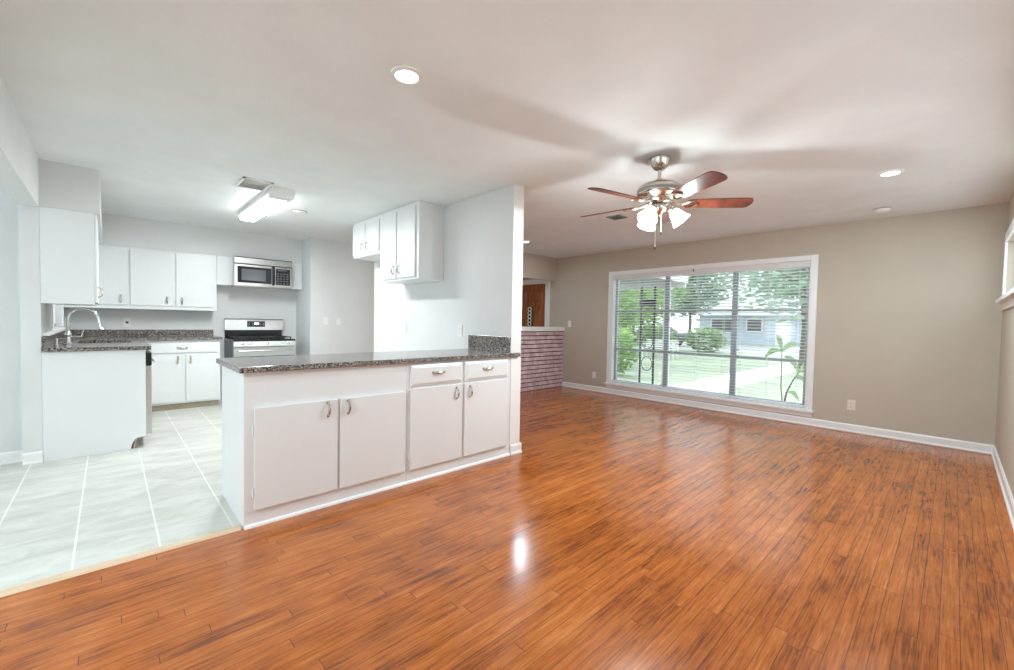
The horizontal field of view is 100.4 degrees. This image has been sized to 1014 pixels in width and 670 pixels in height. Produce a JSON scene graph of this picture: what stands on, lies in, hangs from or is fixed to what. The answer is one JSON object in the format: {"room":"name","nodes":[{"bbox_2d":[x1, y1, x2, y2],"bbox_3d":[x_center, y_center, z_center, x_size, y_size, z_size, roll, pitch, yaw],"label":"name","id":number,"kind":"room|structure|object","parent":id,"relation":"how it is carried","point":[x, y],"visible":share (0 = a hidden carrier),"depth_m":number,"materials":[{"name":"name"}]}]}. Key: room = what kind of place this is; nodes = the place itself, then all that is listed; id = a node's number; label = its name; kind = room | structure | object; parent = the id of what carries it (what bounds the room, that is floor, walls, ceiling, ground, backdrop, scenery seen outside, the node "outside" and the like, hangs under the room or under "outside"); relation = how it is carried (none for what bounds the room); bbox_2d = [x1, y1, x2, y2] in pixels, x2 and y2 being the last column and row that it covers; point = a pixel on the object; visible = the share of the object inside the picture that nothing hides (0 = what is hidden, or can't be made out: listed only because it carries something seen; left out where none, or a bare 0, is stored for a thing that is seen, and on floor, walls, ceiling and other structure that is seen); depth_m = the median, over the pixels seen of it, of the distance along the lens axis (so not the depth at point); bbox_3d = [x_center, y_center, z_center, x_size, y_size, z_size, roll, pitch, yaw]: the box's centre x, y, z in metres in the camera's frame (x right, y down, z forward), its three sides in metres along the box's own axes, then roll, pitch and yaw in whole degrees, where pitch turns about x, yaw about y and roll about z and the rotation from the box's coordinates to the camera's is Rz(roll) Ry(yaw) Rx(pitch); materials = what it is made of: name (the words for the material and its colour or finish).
{"room":"empty living room","nodes":[
{"label":"empty living room","id":0,"kind":"room"},
{"bbox_2d":[0,183,21,452],"bbox_3d":[-4.834,-0.180,2.639,2.393,2.440,0.120,-1,3,-43],"label":"wall","id":1,"kind":"structure","parent":0,"point":[10,345],"depth_m":3.37,"materials":[{"name":"grey paint"}]},
{"bbox_2d":[0,450,22,464],"bbox_3d":[-4.806,0.995,2.624,2.393,0.092,0.022,-1,3,-43],"label":"baseboard","id":2,"kind":"structure","parent":1,"relation":"attached to","point":[13,456],"depth_m":3.39,"materials":[{"name":"white paint"}]},
{"bbox_2d":[0,76,61,452],"bbox_3d":[-2.829,-0.134,2.338,0.110,2.440,7.912,-1,3,-43],"label":"wall","id":3,"kind":"structure","parent":0,"point":[18,158],"depth_m":3.34,"materials":[{"name":"grey paint"}]},
{"bbox_2d":[22,451,42,465],"bbox_3d":[-3.809,0.989,3.391,0.110,0.092,0.022,-1,3,-43],"label":"baseboard","id":4,"kind":"object","parent":3,"relation":"attached to","point":[32,457],"visible":1,"depth_m":3.39,"materials":[{"name":"white paint"}]},
{"bbox_2d":[42,305,65,335],"bbox_3d":[-4.508,-0.506,4.168,0.125,0.955,2.080,-1,3,-43],"label":"window","id":5,"kind":"structure","parent":3,"relation":"in","point":[52,307],"depth_m":3.99,"materials":[{"name":"white paint"}]},
{"bbox_2d":[39,206,102,305],"bbox_3d":[-3.853,-0.657,3.764,0.365,0.773,0.697,-1,3,-43],"label":"upper cabinet","id":6,"kind":"object","parent":3,"relation":"attached to","point":[69,262],"visible":1,"depth_m":3.50,"materials":[{"name":"white paint"}]},
{"bbox_2d":[38,159,301,263],"bbox_3d":[-3.594,-1.272,5.140,2.643,0.374,2.387,-1,3,-43],"label":"soffit","id":7,"kind":"object","parent":3,"relation":"attached to","point":[61,185],"depth_m":5.39,"materials":[{"name":"grey paint"}]},
{"bbox_2d":[64,286,295,397],"bbox_3d":[-4.503,-0.284,6.056,2.766,2.440,0.120,-1,3,-43],"label":"wall","id":8,"kind":"structure","parent":0,"point":[232,302],"depth_m":6.21,"materials":[{"name":"grey paint"}]},
{"bbox_2d":[123,318,130,326],"bbox_3d":[-4.974,-0.165,5.527,0.075,0.118,0.009,-1,3,-43],"label":"wall outlet","id":9,"kind":"object","parent":8,"relation":"attached to","point":[126,321],"visible":1,"depth_m":5.52,"materials":[{"name":"white plastic"}]},
{"bbox_2d":[64,244,216,310],"bbox_3d":[-4.721,-0.726,5.518,1.511,0.780,0.328,-1,3,-43],"label":"upper cabinet","id":10,"kind":"object","parent":8,"relation":"attached to","point":[129,277],"visible":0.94,"depth_m":5.49,"materials":[{"name":"white paint"}]},
{"bbox_2d":[217,256,301,289],"bbox_3d":[-3.775,-0.926,6.439,1.127,0.405,0.274,-1,3,-43],"label":"upper cabinet","id":11,"kind":"object","parent":8,"relation":"attached to","point":[224,264],"visible":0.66,"depth_m":6.06,"materials":[{"name":"white paint"}]},
{"bbox_2d":[231,256,291,289],"bbox_3d":[-3.619,-0.910,6.267,0.783,0.430,0.187,-1,3,-43],"label":"microwave oven","id":12,"kind":"object","parent":11,"relation":"attached to","point":[248,272],"visible":1,"depth_m":6.22,"materials":[{"name":"silver metal"}]},
{"bbox_2d":[296,237,373,354],"bbox_3d":[-1.816,-0.301,8.130,4.030,2.440,0.791,-1,3,-43],"label":"wall","id":13,"kind":"structure","parent":0,"point":[335,284],"depth_m":6.73,"materials":[{"name":"grey paint"}]},
{"bbox_2d":[323,317,327,324],"bbox_3d":[-2.839,-0.216,6.613,0.075,0.118,0.015,-1,3,-43],"label":"light switch","id":14,"kind":"object","parent":13,"relation":"attached to","point":[325,319],"visible":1,"depth_m":6.61,"materials":[{"name":"white plastic"}]},
{"bbox_2d":[336,318,340,324],"bbox_3d":[-2.693,-0.218,6.750,0.075,0.118,0.015,-1,3,-43],"label":"light switch","id":15,"kind":"object","parent":13,"relation":"attached to","point":[338,320],"visible":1,"depth_m":6.75,"materials":[{"name":"white plastic"}]},
{"bbox_2d":[374,184,520,452],"bbox_3d":[-0.844,-0.178,4.834,0.128,2.440,2.715,-1,3,-43],"label":"wall","id":16,"kind":"structure","parent":0,"point":[474,293],"depth_m":4.33,"materials":[{"name":"grey paint"}]},
{"bbox_2d":[353,215,380,260],"bbox_3d":[-1.645,-1.204,5.311,0.363,0.447,0.758,-1,3,-43],"label":"upper cabinet","id":17,"kind":"object","parent":16,"relation":"attached to","point":[366,233],"visible":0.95,"depth_m":5.19,"materials":[{"name":"white paint"}]},
{"bbox_2d":[380,200,443,284],"bbox_3d":[-1.101,-0.999,4.736,0.363,0.799,0.835,-1,3,-43],"label":"upper cabinet","id":18,"kind":"object","parent":16,"relation":"attached to","point":[412,235],"visible":1,"depth_m":4.50,"materials":[{"name":"white paint"}]},
{"bbox_2d":[458,325,461,336],"bbox_3d":[-0.486,-0.041,4.355,0.010,0.118,0.075,-1,3,-43],"label":"wall outlet","id":19,"kind":"object","parent":16,"relation":"attached to","point":[459,326],"visible":1,"depth_m":4.35,"materials":[{"name":"white plastic"}]},
{"bbox_2d":[468,335,510,352],"bbox_3d":[-0.178,0.078,4.021,0.021,0.144,0.594,-1,3,-43],"label":"backsplash","id":20,"kind":"structure","parent":16,"relation":"attached to","point":[477,342],"depth_m":3.98,"materials":[{"name":"stone"}]},
{"bbox_2d":[510,442,521,454],"bbox_3d":[-0.846,0.996,4.872,0.144,0.092,2.742,-1,3,-43],"label":"baseboard","id":21,"kind":"structure","parent":16,"relation":"attached to","point":[515,448],"depth_m":3.87,"materials":[{"name":"white paint"}]},
{"bbox_2d":[509,184,523,444],"bbox_3d":[0.089,-0.176,3.845,0.126,2.345,0.004,-1,3,-43],"label":"trim","id":22,"kind":"structure","parent":16,"relation":"attached to","point":[518,219],"depth_m":3.84,"materials":[{"name":"white paint"}]},
{"bbox_2d":[0,0,1013,257],"bbox_3d":[-1.250,-1.421,3.730,9.526,0.100,8.162,-1,3,-43],"label":"ceiling","id":23,"kind":"structure","parent":0,"point":[802,105],"depth_m":2.39,"materials":[{"name":"white paint"}]},
{"bbox_2d":[235,177,273,191],"bbox_3d":[-2.338,-1.390,3.903,0.240,0.011,0.340,-1,3,-43],"label":"ceiling vent","id":24,"kind":"object","parent":23,"relation":"in","point":[261,185],"visible":1,"depth_m":3.89,"materials":[{"name":"white metal"}]},
{"bbox_2d":[238,186,294,221],"bbox_3d":[-2.617,-1.380,4.534,0.200,0.081,1.440,-1,3,-43],"label":"fluorescent light","id":25,"kind":"object","parent":23,"relation":"attached to","point":[273,197],"visible":1,"depth_m":4.30,"materials":[{"name":"white paint"}]},
{"bbox_2d":[239,196,285,221],"bbox_3d":[-2.673,-1.360,4.593,0.170,0.036,1.240,-1,3,-43],"label":"diffuser","id":26,"kind":"object","parent":25,"relation":"attached to","point":[263,205],"depth_m":4.50,"materials":[{"name":"white plastic"}]},
{"bbox_2d":[292,210,306,214],"bbox_3d":[-2.394,-1.416,4.881,0.158,0.023,0.158,-1,3,-43],"label":"ceiling sensor","id":27,"kind":"object","parent":23,"relation":"attached to","point":[301,212],"visible":1,"depth_m":4.84,"materials":[{"name":"white plastic"}]},
{"bbox_2d":[391,66,422,84],"bbox_3d":[-0.502,-1.300,2.119,0.156,0.009,0.156,-1,3,-43],"label":"recessed light","id":28,"kind":"object","parent":23,"relation":"in","point":[407,75],"visible":1,"depth_m":2.11,"materials":[{"name":"white paint"}]},
{"bbox_2d":[606,214,627,219],"bbox_3d":[1.265,-1.355,4.864,0.180,0.011,0.170,-1,3,-43],"label":"ceiling vent","id":29,"kind":"object","parent":23,"relation":"in","point":[614,217],"visible":1,"depth_m":4.86,"materials":[{"name":"grey metal"}]},
{"bbox_2d":[580,154,753,249],"bbox_3d":[1.086,-0.970,3.147,1.261,0.677,1.236,-1,3,-43],"label":"ceiling fan","id":30,"kind":"object","parent":23,"relation":"hanging from","point":[657,194],"visible":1,"depth_m":3.05,"materials":[{"name":"brown wood"}]},
{"bbox_2d":[873,207,890,212],"bbox_3d":[3.853,-1.277,4.338,0.146,0.037,0.146,-1,3,-43],"label":"smoke detector","id":31,"kind":"object","parent":23,"relation":"attached to","point":[882,209],"visible":1,"depth_m":4.30,"materials":[{"name":"white plastic"}]},
{"bbox_2d":[877,169,903,176],"bbox_3d":[3.021,-1.274,3.325,0.156,0.009,0.156,-1,3,-43],"label":"recessed light","id":32,"kind":"object","parent":23,"relation":"in","point":[888,173],"visible":1,"depth_m":3.32,"materials":[{"name":"white paint"}]},
{"bbox_2d":[0,386,1013,669],"bbox_3d":[-1.331,1.097,3.812,9.276,0.060,7.912,-1,3,-43],"label":"floor","id":33,"kind":"structure","parent":0,"point":[623,533],"depth_m":2.16,"materials":[{"name":"brown wood"}]},
{"bbox_2d":[42,350,145,461],"bbox_3d":[-4.132,0.551,4.309,0.686,0.896,1.787,-1,3,-43],"label":"base cabinet","id":34,"kind":"object","parent":33,"relation":"on","point":[94,402],"visible":1,"depth_m":3.62,"materials":[{"name":"white paint"}]},
{"bbox_2d":[41,330,222,351],"bbox_3d":[-4.016,0.030,4.786,1.518,0.119,2.414,-1,3,-43],"label":"countertop","id":35,"kind":"structure","parent":34,"relation":"on","point":[92,340],"depth_m":4.87,"materials":[{"name":"stone"}]},
{"bbox_2d":[54,338,65,345],"bbox_3d":[-3.901,0.059,3.683,0.074,0.066,0.036,-1,3,-43],"label":"soap dispenser","id":36,"kind":"object","parent":35,"relation":"on","point":[56,339],"visible":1,"depth_m":3.66,"materials":[{"name":"silver metal"}]},
{"bbox_2d":[63,307,104,344],"bbox_3d":[-3.907,-0.085,3.903,0.279,0.341,0.064,-1,3,-43],"label":"kitchen faucet","id":37,"kind":"object","parent":35,"relation":"on","point":[67,335],"visible":1,"depth_m":3.84,"materials":[{"name":"silver metal"}]},
{"bbox_2d":[146,350,155,433],"bbox_3d":[-3.711,0.532,3.909,0.678,0.765,0.585,-1,3,-43],"label":"dishwasher","id":38,"kind":"object","parent":34,"relation":"in","point":[149,360],"visible":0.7,"depth_m":3.90,"materials":[{"name":"silver metal"}]},
{"bbox_2d":[0,525,240,597],"bbox_3d":[-1.908,1.106,2.066,1.036,0.013,0.058,-1,3,-43],"label":"trim","id":39,"kind":"structure","parent":33,"relation":"on","point":[55,578],"depth_m":2.04,"materials":[{"name":"brown wood"}]},
{"bbox_2d":[145,340,219,411],"bbox_3d":[-4.384,0.504,5.673,0.800,0.895,0.653,-1,3,-43],"label":"base cabinet","id":40,"kind":"object","parent":33,"relation":"on","point":[185,373],"visible":0.91,"depth_m":5.49,"materials":[{"name":"white paint"}]},
{"bbox_2d":[224,318,294,357],"bbox_3d":[-3.671,0.343,6.292,0.804,1.162,0.700,-1,3,-43],"label":"gas range","id":41,"kind":"object","parent":33,"relation":"on","point":[243,337],"visible":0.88,"depth_m":6.25,"materials":[{"name":"grey metal"}]},
{"bbox_2d":[224,338,294,341],"bbox_3d":[-3.683,0.063,6.294,0.794,0.023,0.645,-1,3,-43],"label":"cooktop","id":42,"kind":"object","parent":41,"relation":"in","point":[226,339],"depth_m":6.10,"materials":[{"name":"metal"}]},
{"bbox_2d":[222,363,406,529],"bbox_3d":[-1.313,0.646,2.956,1.036,0.896,0.679,-1,3,-43],"label":"base cabinet","id":43,"kind":"object","parent":33,"relation":"on","point":[295,442],"visible":0.97,"depth_m":2.66,"materials":[{"name":"white paint"}]},
{"bbox_2d":[216,335,519,373],"bbox_3d":[-0.913,0.103,3.345,2.216,0.179,0.689,-1,3,-43],"label":"countertop","id":44,"kind":"structure","parent":43,"relation":"on","point":[479,346],"depth_m":3.10,"materials":[{"name":"stone"}]},
{"bbox_2d":[406,357,510,483],"bbox_3d":[-0.552,0.637,3.674,1.052,0.896,0.679,-1,3,-43],"label":"base cabinet","id":45,"kind":"object","parent":33,"relation":"on","point":[458,411],"visible":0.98,"depth_m":3.39,"materials":[{"name":"white paint"}]},
{"bbox_2d":[520,326,564,391],"bbox_3d":[0.233,0.417,7.368,2.105,1.128,0.261,-1,3,-43],"label":"brick wall","id":46,"kind":"structure","parent":0,"point":[541,347],"depth_m":7.60,"materials":[{"name":"red brick"}]},
{"bbox_2d":[523,202,1008,444],"bbox_3d":[2.401,-0.178,6.701,0.140,2.440,7.381,-1,3,-43],"label":"wall","id":47,"kind":"structure","parent":0,"point":[909,320],"depth_m":4.68,"materials":[{"name":"beige paint"}]},
{"bbox_2d":[522,279,549,326],"bbox_3d":[0.404,-0.095,8.659,0.077,2.075,1.163,-1,3,-43],"label":"door","id":48,"kind":"structure","parent":47,"relation":"in","point":[536,297],"depth_m":8.49,"materials":[{"name":"brown wood"}]},
{"bbox_2d":[527,307,531,325],"bbox_3d":[0.466,-0.375,8.623,0.008,0.400,0.120,-1,3,-43],"label":"glass light","id":49,"kind":"object","parent":48,"relation":"attached to","point":[529,309],"depth_m":8.62,"materials":[{"name":"glass"}]},
{"bbox_2d":[523,252,556,281],"bbox_3d":[0.189,-1.242,7.417,2.076,0.440,0.050,-1,3,-43],"label":"wall","id":50,"kind":"structure","parent":47,"relation":"attached to","point":[539,267],"depth_m":7.77,"materials":[{"name":"beige paint"}]},
{"bbox_2d":[619,275,687,289],"bbox_3d":[1.097,-1.269,10.324,2.934,0.220,5.410,-1,3,-43],"label":"porch roof","id":51,"kind":"structure","parent":47,"relation":"attached to","point":[640,279],"depth_m":9.74,"materials":[{"name":"grey metal"}]},
{"bbox_2d":[604,254,818,416],"bbox_3d":[2.789,-0.036,6.255,0.190,1.989,2.983,-1,3,-43],"label":"window","id":52,"kind":"structure","parent":47,"relation":"in","point":[807,399],"depth_m":5.92,"materials":[{"name":"white paint"}]},
{"bbox_2d":[611,277,666,387],"bbox_3d":[2.143,-0.083,6.921,0.056,1.802,0.918,-1,3,-43],"label":"window blind","id":53,"kind":"object","parent":52,"relation":"attached to","point":[658,280],"visible":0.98,"depth_m":6.90,"materials":[{"name":"white plastic"}]},
{"bbox_2d":[663,272,733,396],"bbox_3d":[2.797,-0.049,6.227,0.056,1.802,0.979,-1,3,-43],"label":"window blind","id":54,"kind":"object","parent":52,"relation":"attached to","point":[724,276],"visible":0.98,"depth_m":6.17,"materials":[{"name":"white plastic"}]},
{"bbox_2d":[613,261,810,279],"bbox_3d":[2.768,-0.926,6.192,0.014,0.074,2.797,-1,3,-43],"label":"blind valance","id":55,"kind":"object","parent":52,"relation":"attached to","point":[798,264],"visible":1,"depth_m":5.93,"materials":[{"name":"white plastic"}]},
{"bbox_2d":[730,267,809,406],"bbox_3d":[3.434,-0.015,5.552,0.056,1.802,0.866,-1,3,-43],"label":"window blind","id":56,"kind":"object","parent":52,"relation":"attached to","point":[742,272],"visible":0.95,"depth_m":5.52,"materials":[{"name":"white plastic"}]},
{"bbox_2d":[561,381,994,455],"bbox_3d":[2.898,1.026,6.071,0.022,0.092,5.396,-1,3,-43],"label":"baseboard","id":57,"kind":"structure","parent":47,"relation":"attached to","point":[925,439],"depth_m":5.18,"materials":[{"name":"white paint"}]},
{"bbox_2d":[847,400,855,410],"bbox_3d":[4.002,0.814,4.906,0.010,0.118,0.075,-1,3,-43],"label":"wall outlet","id":58,"kind":"object","parent":47,"relation":"attached to","point":[851,404],"visible":1,"depth_m":4.90,"materials":[{"name":"beige plastic"}]},
{"bbox_2d":[995,191,1013,497],"bbox_3d":[2.363,-0.019,1.704,6.776,2.440,0.140,-1,3,-43],"label":"wall","id":59,"kind":"structure","parent":0,"point":[1004,438],"depth_m":3.55,"materials":[{"name":"beige paint"}]},
{"bbox_2d":[991,446,1013,530],"bbox_3d":[2.315,1.151,1.828,6.651,0.092,0.022,-1,3,-43],"label":"baseboard","id":60,"kind":"structure","parent":59,"relation":"attached to","point":[1008,497],"depth_m":3.15,"materials":[{"name":"white paint"}]},
{"bbox_2d":[995,218,1013,310],"bbox_3d":[2.901,-0.559,2.251,4.900,0.705,0.155,-1,3,-43],"label":"window","id":61,"kind":"structure","parent":59,"relation":"in","point":[1006,300],"depth_m":3.71,"materials":[{"name":"white paint"}]},
{"label":"outside","id":62,"kind":"structure","parent":0,"visible":0},
{"bbox_2d":[617,331,803,403],"bbox_3d":[24.750,0.657,44.041,83.564,0.100,110.000,-1,3,-43],"label":"lawn","id":63,"kind":"structure","parent":62,"point":[706,362],"depth_m":14.16,"materials":[{"name":"green plant"}]},
{"bbox_2d":[617,329,633,364],"bbox_3d":[3.666,0.435,14.480,1.322,1.471,1.621,-1,3,-43],"label":"shrub","id":64,"kind":"object","parent":63,"relation":"on","point":[620,330],"visible":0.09,"depth_m":14.20,"materials":[{"name":"green plant"}]},
{"bbox_2d":[617,326,638,374],"bbox_3d":[3.270,0.446,12.721,1.325,1.486,1.586,-1,3,-43],"label":"shrub","id":65,"kind":"object","parent":63,"relation":"on","point":[622,338],"visible":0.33,"depth_m":12.47,"materials":[{"name":"green plant"}]},
{"bbox_2d":[618,289,650,331],"bbox_3d":[4.066,-0.718,16.710,3.386,3.647,3.149,-1,3,-43],"label":"tree","id":66,"kind":"object","parent":63,"relation":"on","point":[624,294],"visible":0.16,"depth_m":16.16,"materials":[{"name":"green plant"}]},
{"bbox_2d":[618,301,662,344],"bbox_3d":[8.276,-0.793,30.550,1.809,3.417,6.912,-1,3,-45],"label":"hedge","id":67,"kind":"object","parent":63,"relation":"on","point":[647,322],"visible":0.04,"depth_m":29.31,"materials":[{"name":"green plant"}]},
{"bbox_2d":[619,288,686,342],"bbox_3d":[6.189,-1.334,22.605,6.574,4.578,5.877,-1,3,-43],"label":"tree","id":68,"kind":"object","parent":63,"relation":"on","point":[662,291],"visible":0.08,"depth_m":21.75,"materials":[{"name":"green plant"}]},
{"bbox_2d":[639,325,677,349],"bbox_3d":[9.279,0.168,25.996,1.740,1.606,2.605,-1,3,-43],"label":"bush","id":69,"kind":"object","parent":63,"relation":"on","point":[650,331],"visible":0.42,"depth_m":25.84,"materials":[{"name":"green plant"}]},
{"bbox_2d":[642,339,678,358],"bbox_3d":[7.056,0.639,19.491,0.495,0.861,1.560,-1,3,-43],"label":"garden bench","id":70,"kind":"object","parent":63,"relation":"on","point":[657,341],"visible":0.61,"depth_m":19.66,"materials":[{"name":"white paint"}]},
{"bbox_2d":[685,325,727,351],"bbox_3d":[11.538,0.237,24.520,1.775,1.627,2.442,-1,3,-43],"label":"bush","id":71,"kind":"object","parent":63,"relation":"on","point":[709,335],"visible":0.83,"depth_m":24.24,"materials":[{"name":"green plant"}]},
{"bbox_2d":[687,295,806,346],"bbox_3d":[24.482,-1.219,34.475,8.650,4.250,15.800,-1,3,-43],"label":"house","id":72,"kind":"structure","parent":63,"relation":"on","point":[747,329],"depth_m":34.15,"materials":[{"name":"blue"}]},
{"bbox_2d":[714,267,807,371],"bbox_3d":[10.186,-1.766,14.731,6.403,6.092,5.794,-1,3,-43],"label":"tree","id":73,"kind":"object","parent":63,"relation":"on","point":[803,318],"visible":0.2,"depth_m":14.57,"materials":[{"name":"green plant"}]},
{"bbox_2d":[741,270,807,294],"bbox_3d":[31.024,-5.122,42.856,15.063,11.763,13.833,-1,3,-43],"label":"tree","id":74,"kind":"object","parent":63,"relation":"on","point":[765,275],"visible":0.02,"depth_m":43.71,"materials":[{"name":"green plant"}]},
{"bbox_2d":[765,335,803,401],"bbox_3d":[4.113,0.724,6.251,0.150,1.431,0.610,-1,3,-43],"label":"plant","id":75,"kind":"object","parent":63,"relation":"on","point":[772,350],"visible":0.7,"depth_m":6.21,"materials":[{"name":"green plant"}]},
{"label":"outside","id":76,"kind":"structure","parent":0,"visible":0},
{"bbox_2d":[671,362,796,392],"bbox_3d":[9.184,1.257,14.650,20.554,0.012,1.200,-1,3,-43],"label":"path","id":77,"kind":"structure","parent":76,"point":[749,379],"depth_m":12.27,"materials":[{"name":"concrete"}]},
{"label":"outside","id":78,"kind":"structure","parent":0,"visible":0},
{"bbox_3d":[0.998,1.176,10.495,2.964,0.140,5.200,-1,3,-43],"label":"floor","id":79,"kind":"structure","parent":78,"visible":0},
{"bbox_2d":[638,287,656,384],"bbox_3d":[3.213,0.036,9.688,0.060,2.270,0.410,-1,3,-43],"label":"trellis post","id":80,"kind":"object","parent":79,"relation":"on","point":[647,301],"visible":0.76,"depth_m":9.66,"materials":[{"name":"metal"}]},
{"bbox_2d":[660,287,672,386],"bbox_3d":[3.597,0.048,9.536,0.160,2.270,0.160,-1,3,-43],"label":"porch column","id":81,"kind":"structure","parent":79,"relation":"on","point":[663,287],"depth_m":9.53,"materials":[{"name":"white paint"}]},
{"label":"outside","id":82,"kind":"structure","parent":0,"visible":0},
{"bbox_2d":[634,343,798,355],"bbox_3d":[12.046,0.753,32.052,7.500,0.010,110.000,-1,3,-43],"label":"road","id":83,"kind":"structure","parent":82,"point":[683,346],"depth_m":27.58,"materials":[{"name":"concrete"}]},
{"bbox_2d":[632,327,689,345],"bbox_3d":[11.032,0.041,31.295,1.910,1.415,4.342,-1,3,-43],"label":"parked car","id":84,"kind":"object","parent":83,"relation":"on","point":[679,334],"visible":0.13,"depth_m":29.93,"materials":[{"name":"paint"}]},
{"bbox_2d":[656,271,740,345],"bbox_3d":[13.524,-2.970,31.723,7.268,7.534,6.725,-1,3,-43],"label":"tree","id":85,"kind":"object","parent":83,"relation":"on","point":[695,302],"visible":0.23,"depth_m":30.20,"materials":[{"name":"green plant"}]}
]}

